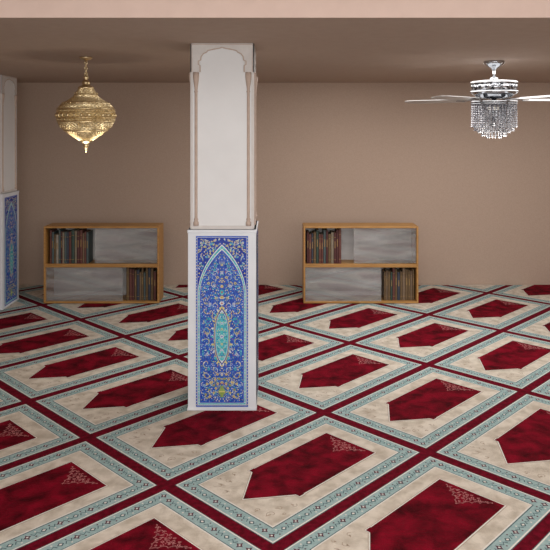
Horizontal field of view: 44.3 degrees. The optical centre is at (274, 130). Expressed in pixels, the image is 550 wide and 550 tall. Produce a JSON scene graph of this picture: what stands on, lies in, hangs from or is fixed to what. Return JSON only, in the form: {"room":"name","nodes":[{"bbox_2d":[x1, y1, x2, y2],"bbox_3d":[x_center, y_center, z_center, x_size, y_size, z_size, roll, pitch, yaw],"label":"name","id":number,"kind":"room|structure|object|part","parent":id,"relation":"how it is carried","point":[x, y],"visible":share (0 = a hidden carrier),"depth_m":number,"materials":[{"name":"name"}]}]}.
{"room":"mosque","nodes":[
{"label":"mosque","id":0,"kind":"room"},
{"bbox_2d":[0,18,549,82],"bbox_3d":[0.000,-0.849,5.948,9.000,0.503,4.764,0,0,0],"label":"ceiling","id":1,"kind":"structure","parent":0,"point":[32,50],"depth_m":4.88,"materials":[{"name":"beige paint"}]},
{"bbox_2d":[55,57,116,151],"bbox_3d":[-1.526,-0.211,5.450,0.480,0.770,0.484,0,0,-21],"label":"pendant lantern","id":2,"kind":"object","parent":1,"relation":"hanging from","point":[85,116],"visible":1,"depth_m":5.31,"materials":[{"name":"gold metal"}]},
{"bbox_3d":[-1.526,-0.284,5.450,0.354,0.121,0.354,0,0,0],"label":"lamp shade","id":3,"kind":"part","parent":2,"relation":"part of","materials":[{"name":"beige metal"}]},
{"bbox_3d":[-1.526,-0.073,5.450,0.464,0.304,0.464,0,0,0],"label":"lamp shade","id":4,"kind":"part","parent":2,"relation":"part of","materials":[{"name":"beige metal"}]},
{"bbox_3d":[-1.526,-0.494,5.450,0.021,0.155,0.021,0,0,-45],"label":"chain","id":5,"kind":"part","parent":2,"relation":"part of","materials":[{"name":"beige metal"}]},
{"bbox_2d":[0,0,549,17],"bbox_3d":[0.000,-0.849,3.560,9.000,0.503,0.012,0,0,0],"label":"trim","id":6,"kind":"structure","parent":1,"relation":"attached to","point":[8,8],"depth_m":3.55,"materials":[{"name":"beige paint"}]},
{"bbox_2d":[405,60,549,137],"bbox_3d":[1.932,-0.266,5.765,1.487,0.659,1.539,0,0,0],"label":"ceiling fan","id":7,"kind":"object","parent":1,"relation":"hanging from","point":[493,111],"visible":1,"depth_m":5.64,"materials":[{"name":"silver metal"}]},
{"bbox_3d":[1.434,-0.264,6.050,0.568,0.027,0.115,0,0,34],"label":"blade","id":8,"kind":"part","parent":7,"relation":"part of","materials":[{"name":"silver metal"}]},
{"bbox_3d":[1.455,-0.264,5.434,0.568,0.027,0.115,0,0,-38],"label":"blade","id":9,"kind":"part","parent":7,"relation":"part of","materials":[{"name":"silver metal"}]},
{"bbox_3d":[1.868,-0.162,5.757,0.394,0.239,0.394,0,0,0],"label":"light frame","id":10,"kind":"part","parent":7,"relation":"part of","materials":[{"name":"clear glass"}]},
{"bbox_3d":[2.047,-0.264,5.265,0.115,0.027,0.568,0,0,-20],"label":"blade","id":11,"kind":"part","parent":7,"relation":"part of","materials":[{"name":"silver metal"}]},
{"bbox_3d":[2.392,-0.264,5.775,0.568,0.027,0.115,0,0,-2],"label":"blade","id":12,"kind":"part","parent":7,"relation":"part of","materials":[{"name":"silver metal"}]},
{"bbox_2d":[17,83,549,284],"bbox_3d":[0.000,0.410,8.380,9.200,3.220,0.100,0,0,0],"label":"wall","id":13,"kind":"structure","parent":0,"point":[479,205],"depth_m":8.33,"materials":[{"name":"beige paint"}]},
{"bbox_3d":[0.000,1.965,3.415,9.000,0.110,9.830,0,0,0],"label":"floor","id":14,"kind":"structure","parent":0,"visible":0},
{"bbox_2d":[0,285,549,549],"bbox_3d":[0.000,1.902,3.415,8.980,0.016,9.810,0,0,0],"label":"carpet","id":15,"kind":"object","parent":14,"relation":"on","point":[424,424],"visible":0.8,"depth_m":4.29,"materials":[{"name":"carpet"}]},
{"bbox_2d":[0,75,18,309],"bbox_3d":[-3.111,0.649,7.359,0.482,2.488,0.482,0,0,0],"label":"column","id":16,"kind":"structure","parent":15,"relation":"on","point":[9,194],"depth_m":7.33,"materials":[{"name":"white paint"}]},
{"bbox_3d":[-3.111,0.036,7.146,0.418,1.262,0.012,0,0,0],"label":"arch frame","id":17,"kind":"part","parent":16,"relation":"part of","materials":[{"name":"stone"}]},
{"bbox_3d":[-2.898,0.036,7.359,0.012,1.262,0.418,0,0,0],"label":"arch frame","id":18,"kind":"part","parent":16,"relation":"part of","materials":[{"name":"stone"}]},
{"bbox_3d":[-3.111,1.281,7.359,0.470,1.224,0.470,0,0,0],"label":"casing","id":19,"kind":"part","parent":16,"relation":"part of","materials":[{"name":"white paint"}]},
{"bbox_3d":[-2.873,1.289,7.359,0.007,1.162,0.358,0,0,0],"label":"tile panel","id":20,"kind":"part","parent":16,"relation":"part of","materials":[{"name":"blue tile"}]},
{"bbox_2d":[44,223,162,302],"bbox_3d":[-1.907,1.470,7.560,1.268,0.845,0.300,0,0,0],"label":"bookcase","id":21,"kind":"object","parent":15,"relation":"on","point":[117,247],"visible":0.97,"depth_m":7.70,"materials":[{"name":"brown wood"}]},
{"bbox_3d":[-2.099,1.687,7.441,0.840,0.368,0.005,0,0,0],"label":"glass door","id":22,"kind":"part","parent":21,"relation":"part of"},
{"bbox_2d":[50,228,56,263],"bbox_3d":[-2.482,1.281,7.556,0.020,0.370,0.187,0,0,0],"label":"book","id":23,"kind":"object","parent":21,"relation":"on","point":[53,229],"visible":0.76,"depth_m":7.47,"materials":[{"name":"paper"}]},
{"bbox_2d":[52,230,58,263],"bbox_3d":[-2.458,1.293,7.554,0.024,0.346,0.187,0,0,0],"label":"book","id":24,"kind":"object","parent":21,"relation":"on","point":[56,231],"visible":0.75,"depth_m":7.46,"materials":[{"name":"paper"}]},
{"bbox_2d":[54,232,58,263],"bbox_3d":[-2.434,1.306,7.557,0.019,0.321,0.187,0,0,0],"label":"book","id":25,"kind":"object","parent":21,"relation":"on","point":[58,232],"visible":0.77,"depth_m":7.47,"materials":[{"name":"paper"}]},
{"bbox_2d":[56,233,58,263],"bbox_3d":[-2.409,1.306,7.552,0.027,0.319,0.187,0,0,0],"label":"book","id":26,"kind":"object","parent":21,"relation":"on","point":[57,235],"visible":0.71,"depth_m":7.46,"materials":[{"name":"paper"}]},
{"bbox_2d":[59,228,65,263],"bbox_3d":[-2.383,1.278,7.557,0.021,0.376,0.187,0,0,0],"label":"book","id":27,"kind":"object","parent":21,"relation":"on","point":[61,229],"visible":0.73,"depth_m":7.47,"materials":[{"name":"paper"}]},
{"bbox_2d":[61,229,65,263],"bbox_3d":[-2.362,1.290,7.558,0.018,0.352,0.187,0,0,0],"label":"book","id":28,"kind":"object","parent":21,"relation":"on","point":[65,229],"visible":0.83,"depth_m":7.46,"materials":[{"name":"paper"}]},
{"bbox_2d":[62,230,67,263],"bbox_3d":[-2.340,1.294,7.547,0.021,0.344,0.187,0,0,0],"label":"book","id":29,"kind":"object","parent":21,"relation":"on","point":[66,230],"visible":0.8,"depth_m":7.46,"materials":[{"name":"paper"}]},
{"bbox_2d":[64,230,69,263],"bbox_3d":[-2.316,1.292,7.549,0.023,0.349,0.187,0,0,0],"label":"book","id":30,"kind":"object","parent":21,"relation":"on","point":[65,233],"visible":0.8,"depth_m":7.46,"materials":[{"name":"paper"}]},
{"bbox_2d":[67,230,70,263],"bbox_3d":[-2.292,1.293,7.550,0.021,0.347,0.187,0,0,0],"label":"book","id":31,"kind":"object","parent":21,"relation":"on","point":[70,230],"visible":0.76,"depth_m":7.46,"materials":[{"name":"paper"}]},
{"bbox_2d":[69,231,70,263],"bbox_3d":[-2.266,1.290,7.554,0.028,0.352,0.187,0,0,0],"label":"book","id":32,"kind":"object","parent":21,"relation":"on","point":[69,231],"visible":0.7,"depth_m":7.46,"materials":[{"name":"paper"}]},
{"bbox_2d":[71,228,78,263],"bbox_3d":[-2.235,1.281,7.548,0.030,0.371,0.187,0,0,0],"label":"book","id":33,"kind":"object","parent":21,"relation":"on","point":[73,230],"visible":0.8,"depth_m":7.46,"materials":[{"name":"paper"}]},
{"bbox_2d":[75,228,81,263],"bbox_3d":[-2.205,1.285,7.558,0.027,0.362,0.187,0,0,0],"label":"book","id":34,"kind":"object","parent":21,"relation":"on","point":[79,228],"visible":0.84,"depth_m":7.47,"materials":[{"name":"paper"}]},
{"bbox_2d":[77,229,80,263],"bbox_3d":[-2.175,1.286,7.550,0.028,0.359,0.187,0,0,0],"label":"book","id":35,"kind":"object","parent":21,"relation":"on","point":[78,231],"visible":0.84,"depth_m":7.46,"materials":[{"name":"paper"}]},
{"bbox_2d":[80,228,86,263],"bbox_3d":[-2.145,1.281,7.553,0.029,0.370,0.187,0,0,0],"label":"book","id":36,"kind":"object","parent":21,"relation":"on","point":[83,230],"visible":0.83,"depth_m":7.46,"materials":[{"name":"paper"}]},
{"bbox_2d":[83,233,83,263],"bbox_3d":[-2.120,1.299,7.556,0.018,0.334,0.187,0,0,0],"label":"book","id":37,"kind":"object","parent":21,"relation":"on","point":[83,233],"visible":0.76,"depth_m":7.46,"materials":[{"name":"paper"}]},
{"bbox_2d":[84,229,90,263],"bbox_3d":[-2.098,1.290,7.555,0.020,0.352,0.187,0,0,0],"label":"book","id":38,"kind":"object","parent":21,"relation":"on","point":[90,229],"visible":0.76,"depth_m":7.46,"materials":[{"name":"paper"}]},
{"bbox_2d":[86,230,92,263],"bbox_3d":[-2.075,1.293,7.553,0.022,0.345,0.187,0,0,0],"label":"book","id":39,"kind":"object","parent":21,"relation":"on","point":[89,235],"visible":1,"depth_m":7.51,"materials":[{"name":"paper"}]},
{"bbox_3d":[-1.907,1.479,7.556,1.228,0.040,0.288,0,0,0],"label":"shelf","id":40,"kind":"part","parent":21,"relation":"part of","materials":[{"name":"brown wood"}]},
{"bbox_2d":[126,267,130,300],"bbox_3d":[-1.629,1.692,7.547,0.030,0.360,0.187,0,0,0],"label":"book","id":41,"kind":"object","parent":21,"relation":"in","point":[127,268],"visible":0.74,"depth_m":7.46,"materials":[{"name":"paper"}]},
{"bbox_2d":[129,267,133,299],"bbox_3d":[-1.598,1.698,7.555,0.028,0.348,0.187,0,0,0],"label":"book","id":42,"kind":"object","parent":21,"relation":"in","point":[131,268],"visible":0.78,"depth_m":7.46,"materials":[{"name":"paper"}]},
{"bbox_2d":[132,267,137,299],"bbox_3d":[-1.569,1.702,7.554,0.025,0.340,0.187,0,0,0],"label":"book","id":43,"kind":"object","parent":21,"relation":"in","point":[134,268],"visible":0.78,"depth_m":7.46,"materials":[{"name":"paper"}]},
{"bbox_2d":[134,268,137,299],"bbox_3d":[-1.543,1.708,7.555,0.023,0.328,0.187,0,0,0],"label":"book","id":44,"kind":"object","parent":21,"relation":"in","point":[135,271],"visible":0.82,"depth_m":7.47,"materials":[{"name":"paper"}]},
{"bbox_2d":[137,267,141,299],"bbox_3d":[-1.515,1.704,7.552,0.029,0.337,0.187,0,0,0],"label":"book","id":45,"kind":"object","parent":21,"relation":"in","point":[139,268],"visible":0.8,"depth_m":7.46,"materials":[{"name":"paper"}]},
{"bbox_2d":[141,267,145,299],"bbox_3d":[-1.466,1.694,7.553,0.023,0.357,0.187,0,0,0],"label":"book","id":46,"kind":"object","parent":21,"relation":"in","point":[143,269],"visible":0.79,"depth_m":7.46,"materials":[{"name":"paper"}]},
{"bbox_2d":[144,270,145,299],"bbox_3d":[-1.443,1.718,7.551,0.021,0.307,0.187,0,0,0],"label":"book","id":47,"kind":"object","parent":21,"relation":"in","point":[145,270],"visible":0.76,"depth_m":7.46,"materials":[{"name":"paper"}]},
{"bbox_2d":[146,267,148,299],"bbox_3d":[-1.418,1.691,7.555,0.024,0.363,0.187,0,0,0],"label":"book","id":48,"kind":"object","parent":21,"relation":"in","point":[146,267],"visible":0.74,"depth_m":7.46,"materials":[{"name":"paper"}]},
{"bbox_2d":[148,267,151,299],"bbox_3d":[-1.390,1.696,7.555,0.029,0.351,0.187,0,0,0],"label":"book","id":49,"kind":"object","parent":21,"relation":"in","point":[149,268],"visible":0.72,"depth_m":7.46,"materials":[{"name":"paper"}]},
{"bbox_2d":[151,267,155,299],"bbox_3d":[-1.360,1.697,7.551,0.027,0.351,0.187,0,0,0],"label":"book","id":50,"kind":"object","parent":21,"relation":"in","point":[152,268],"visible":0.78,"depth_m":7.46,"materials":[{"name":"paper"}]},
{"bbox_2d":[154,268,156,299],"bbox_3d":[-1.329,1.715,7.556,0.030,0.315,0.187,0,0,0],"label":"book","id":51,"kind":"object","parent":21,"relation":"in","point":[155,271],"visible":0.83,"depth_m":7.46,"materials":[{"name":"paper"}]},
{"bbox_2d":[187,43,258,410],"bbox_3d":[-0.359,0.649,4.803,0.482,2.488,0.482,0,0,0],"label":"column","id":52,"kind":"structure","parent":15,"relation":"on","point":[223,366],"depth_m":4.58,"materials":[{"name":"white paint"}]},
{"bbox_3d":[-0.572,0.036,4.803,0.012,1.262,0.418,0,0,0],"label":"arch frame","id":53,"kind":"part","parent":52,"relation":"part of","materials":[{"name":"paint"}]},
{"bbox_3d":[-0.359,1.289,4.565,0.358,1.162,0.007,0,0,0],"label":"tile panel","id":54,"kind":"part","parent":52,"relation":"part of","materials":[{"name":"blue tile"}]},
{"bbox_3d":[-0.359,0.036,4.590,0.418,1.262,0.012,0,0,0],"label":"arch frame","id":55,"kind":"part","parent":52,"relation":"part of","materials":[{"name":"paint"}]},
{"bbox_3d":[-0.359,1.281,4.803,0.470,1.224,0.470,0,0,0],"label":"casing","id":56,"kind":"part","parent":52,"relation":"part of","materials":[{"name":"blue tile"}]},
{"bbox_3d":[-0.146,0.036,4.803,0.012,1.262,0.418,0,0,0],"label":"arch frame","id":57,"kind":"part","parent":52,"relation":"part of","materials":[{"name":"paint"}]},
{"bbox_3d":[-0.121,1.289,4.803,0.007,1.162,0.358,0,0,0],"label":"tile panel","id":58,"kind":"part","parent":52,"relation":"part of","materials":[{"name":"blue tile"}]},
{"bbox_2d":[302,223,417,302],"bbox_3d":[0.944,1.470,7.560,1.262,0.845,0.300,0,0,0],"label":"bookcase","id":59,"kind":"object","parent":15,"relation":"on","point":[366,248],"visible":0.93,"depth_m":7.70,"materials":[{"name":"brown wood"}]},
{"bbox_2d":[306,230,308,263],"bbox_3d":[0.363,1.290,7.551,0.021,0.352,0.187,0,0,0],"label":"book","id":60,"kind":"object","parent":59,"relation":"on","point":[307,231],"visible":1,"depth_m":7.46,"materials":[{"name":"paper"}]},
{"bbox_2d":[309,232,310,263],"bbox_3d":[0.389,1.304,7.547,0.026,0.323,0.187,0,0,0],"label":"book","id":61,"kind":"object","parent":59,"relation":"on","point":[309,232],"visible":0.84,"depth_m":7.46,"materials":[{"name":"paper"}]},
{"bbox_2d":[311,231,312,263],"bbox_3d":[0.414,1.299,7.559,0.021,0.333,0.187,0,0,0],"label":"book","id":62,"kind":"object","parent":59,"relation":"on","point":[311,231],"visible":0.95,"depth_m":7.47,"materials":[{"name":"paper"}]},
{"bbox_2d":[313,230,315,263],"bbox_3d":[0.440,1.292,7.554,0.028,0.348,0.187,0,0,0],"label":"book","id":63,"kind":"object","parent":59,"relation":"on","point":[314,231],"visible":0.96,"depth_m":7.46,"materials":[{"name":"paper"}]},
{"bbox_2d":[315,228,318,263],"bbox_3d":[0.469,1.280,7.553,0.026,0.371,0.187,0,0,0],"label":"book","id":64,"kind":"object","parent":59,"relation":"on","point":[316,229],"visible":0.84,"depth_m":7.46,"materials":[{"name":"paper"}]},
{"bbox_2d":[319,232,320,263],"bbox_3d":[0.497,1.304,7.556,0.026,0.323,0.187,0,0,0],"label":"book","id":65,"kind":"object","parent":59,"relation":"on","point":[319,232],"visible":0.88,"depth_m":7.46,"materials":[{"name":"paper"}]},
{"bbox_2d":[320,232,322,263],"bbox_3d":[0.523,1.305,7.557,0.022,0.321,0.187,0,0,0],"label":"book","id":66,"kind":"object","parent":59,"relation":"on","point":[320,232],"visible":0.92,"depth_m":7.47,"materials":[{"name":"paper"}]},
{"bbox_2d":[322,228,325,263],"bbox_3d":[0.549,1.280,7.555,0.027,0.372,0.187,0,0,0],"label":"book","id":67,"kind":"object","parent":59,"relation":"on","point":[323,229],"visible":0.84,"depth_m":7.46,"materials":[{"name":"paper"}]},
{"bbox_2d":[325,228,327,263],"bbox_3d":[0.576,1.282,7.552,0.023,0.367,0.187,0,0,0],"label":"book","id":68,"kind":"object","parent":59,"relation":"on","point":[325,228],"visible":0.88,"depth_m":7.46,"materials":[{"name":"paper"}]},
{"bbox_2d":[328,232,330,263],"bbox_3d":[0.603,1.304,7.548,0.028,0.325,0.187,0,0,0],"label":"book","id":69,"kind":"object","parent":59,"relation":"on","point":[329,234],"visible":0.87,"depth_m":7.46,"materials":[{"name":"paper"}]},
{"bbox_2d":[330,230,333,263],"bbox_3d":[0.634,1.293,7.554,0.030,0.345,0.187,0,0,0],"label":"book","id":70,"kind":"object","parent":59,"relation":"on","point":[331,231],"visible":0.91,"depth_m":7.46,"materials":[{"name":"paper"}]},
{"bbox_2d":[333,230,335,263],"bbox_3d":[0.663,1.295,7.551,0.024,0.342,0.187,0,0,0],"label":"book","id":71,"kind":"object","parent":59,"relation":"on","point":[334,230],"visible":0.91,"depth_m":7.46,"materials":[{"name":"paper"}]},
{"bbox_2d":[335,228,337,263],"bbox_3d":[0.690,1.279,7.555,0.025,0.373,0.187,0,0,0],"label":"book","id":72,"kind":"object","parent":59,"relation":"on","point":[336,229],"visible":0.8,"depth_m":7.46,"materials":[{"name":"paper"}]},
{"bbox_2d":[338,228,340,263],"bbox_3d":[0.718,1.277,7.555,0.028,0.378,0.187,0,0,0],"label":"book","id":73,"kind":"object","parent":59,"relation":"on","point":[339,229],"visible":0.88,"depth_m":7.46,"materials":[{"name":"paper"}]},
{"bbox_3d":[0.944,1.479,7.556,1.222,0.040,0.288,0,0,0],"label":"shelf","id":74,"kind":"part","parent":59,"relation":"part of","materials":[{"name":"brown wood"}]},
{"bbox_2d":[381,269,385,299],"bbox_3d":[1.216,1.716,7.551,0.021,0.312,0.187,0,0,0],"label":"book","id":75,"kind":"object","parent":59,"relation":"in","point":[383,273],"visible":1,"depth_m":7.50,"materials":[{"name":"paper"}]},
{"bbox_2d":[383,267,387,299],"bbox_3d":[1.238,1.708,7.558,0.019,0.329,0.187,0,0,0],"label":"book","id":76,"kind":"object","parent":59,"relation":"in","point":[385,269],"visible":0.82,"depth_m":7.47,"materials":[{"name":"paper"}]},
{"bbox_2d":[387,268,389,299],"bbox_3d":[1.262,1.713,7.553,0.027,0.318,0.187,0,0,0],"label":"book","id":77,"kind":"object","parent":59,"relation":"in","point":[387,268],"visible":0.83,"depth_m":7.46,"materials":[{"name":"paper"}]},
{"bbox_2d":[389,269,391,299],"bbox_3d":[1.288,1.716,7.549,0.020,0.312,0.187,0,0,0],"label":"book","id":78,"kind":"object","parent":59,"relation":"in","point":[389,269],"visible":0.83,"depth_m":7.47,"materials":[{"name":"paper"}]},
{"bbox_2d":[390,267,394,299],"bbox_3d":[1.314,1.696,7.556,0.028,0.352,0.187,0,0,0],"label":"book","id":79,"kind":"object","parent":59,"relation":"in","point":[392,269],"visible":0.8,"depth_m":7.46,"materials":[{"name":"paper"}]},
{"bbox_2d":[394,267,396,299],"bbox_3d":[1.341,1.701,7.555,0.022,0.342,0.187,0,0,0],"label":"book","id":80,"kind":"object","parent":59,"relation":"in","point":[394,267],"visible":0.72,"depth_m":7.46,"materials":[{"name":"paper"}]},
{"bbox_2d":[397,269,399,299],"bbox_3d":[1.368,1.717,7.554,0.029,0.311,0.187,0,0,0],"label":"book","id":81,"kind":"object","parent":59,"relation":"in","point":[398,272],"visible":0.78,"depth_m":7.46,"materials":[{"name":"paper"}]},
{"bbox_2d":[397,268,401,299],"bbox_3d":[1.397,1.714,7.552,0.024,0.316,0.187,0,0,0],"label":"book","id":82,"kind":"object","parent":59,"relation":"in","point":[400,271],"visible":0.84,"depth_m":7.46,"materials":[{"name":"paper"}]},
{"bbox_2d":[400,267,404,299],"bbox_3d":[1.425,1.694,7.553,0.029,0.355,0.187,0,0,0],"label":"book","id":83,"kind":"object","parent":59,"relation":"in","point":[402,269],"visible":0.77,"depth_m":7.46,"materials":[{"name":"paper"}]},
{"bbox_2d":[405,267,407,299],"bbox_3d":[1.456,1.703,7.557,0.029,0.338,0.187,0,0,0],"label":"book","id":84,"kind":"object","parent":59,"relation":"in","point":[406,269],"visible":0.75,"depth_m":7.47,"materials":[{"name":"paper"}]},
{"bbox_2d":[407,268,409,299],"bbox_3d":[1.485,1.707,7.554,0.024,0.329,0.187,0,0,0],"label":"book","id":85,"kind":"object","parent":59,"relation":"in","point":[407,268],"visible":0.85,"depth_m":7.46,"materials":[{"name":"paper"}]},
{"bbox_2d":[408,268,411,299],"bbox_3d":[1.509,1.710,7.556,0.020,0.323,0.187,0,0,0],"label":"book","id":86,"kind":"object","parent":59,"relation":"in","point":[408,268],"visible":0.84,"depth_m":7.47,"materials":[{"name":"paper"}]},
{"bbox_2d":[409,267,413,299],"bbox_3d":[1.530,1.701,7.550,0.019,0.342,0.187,0,0,0],"label":"book","id":87,"kind":"object","parent":59,"relation":"in","point":[411,268],"visible":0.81,"depth_m":7.46,"materials":[{"name":"paper"}]}
]}

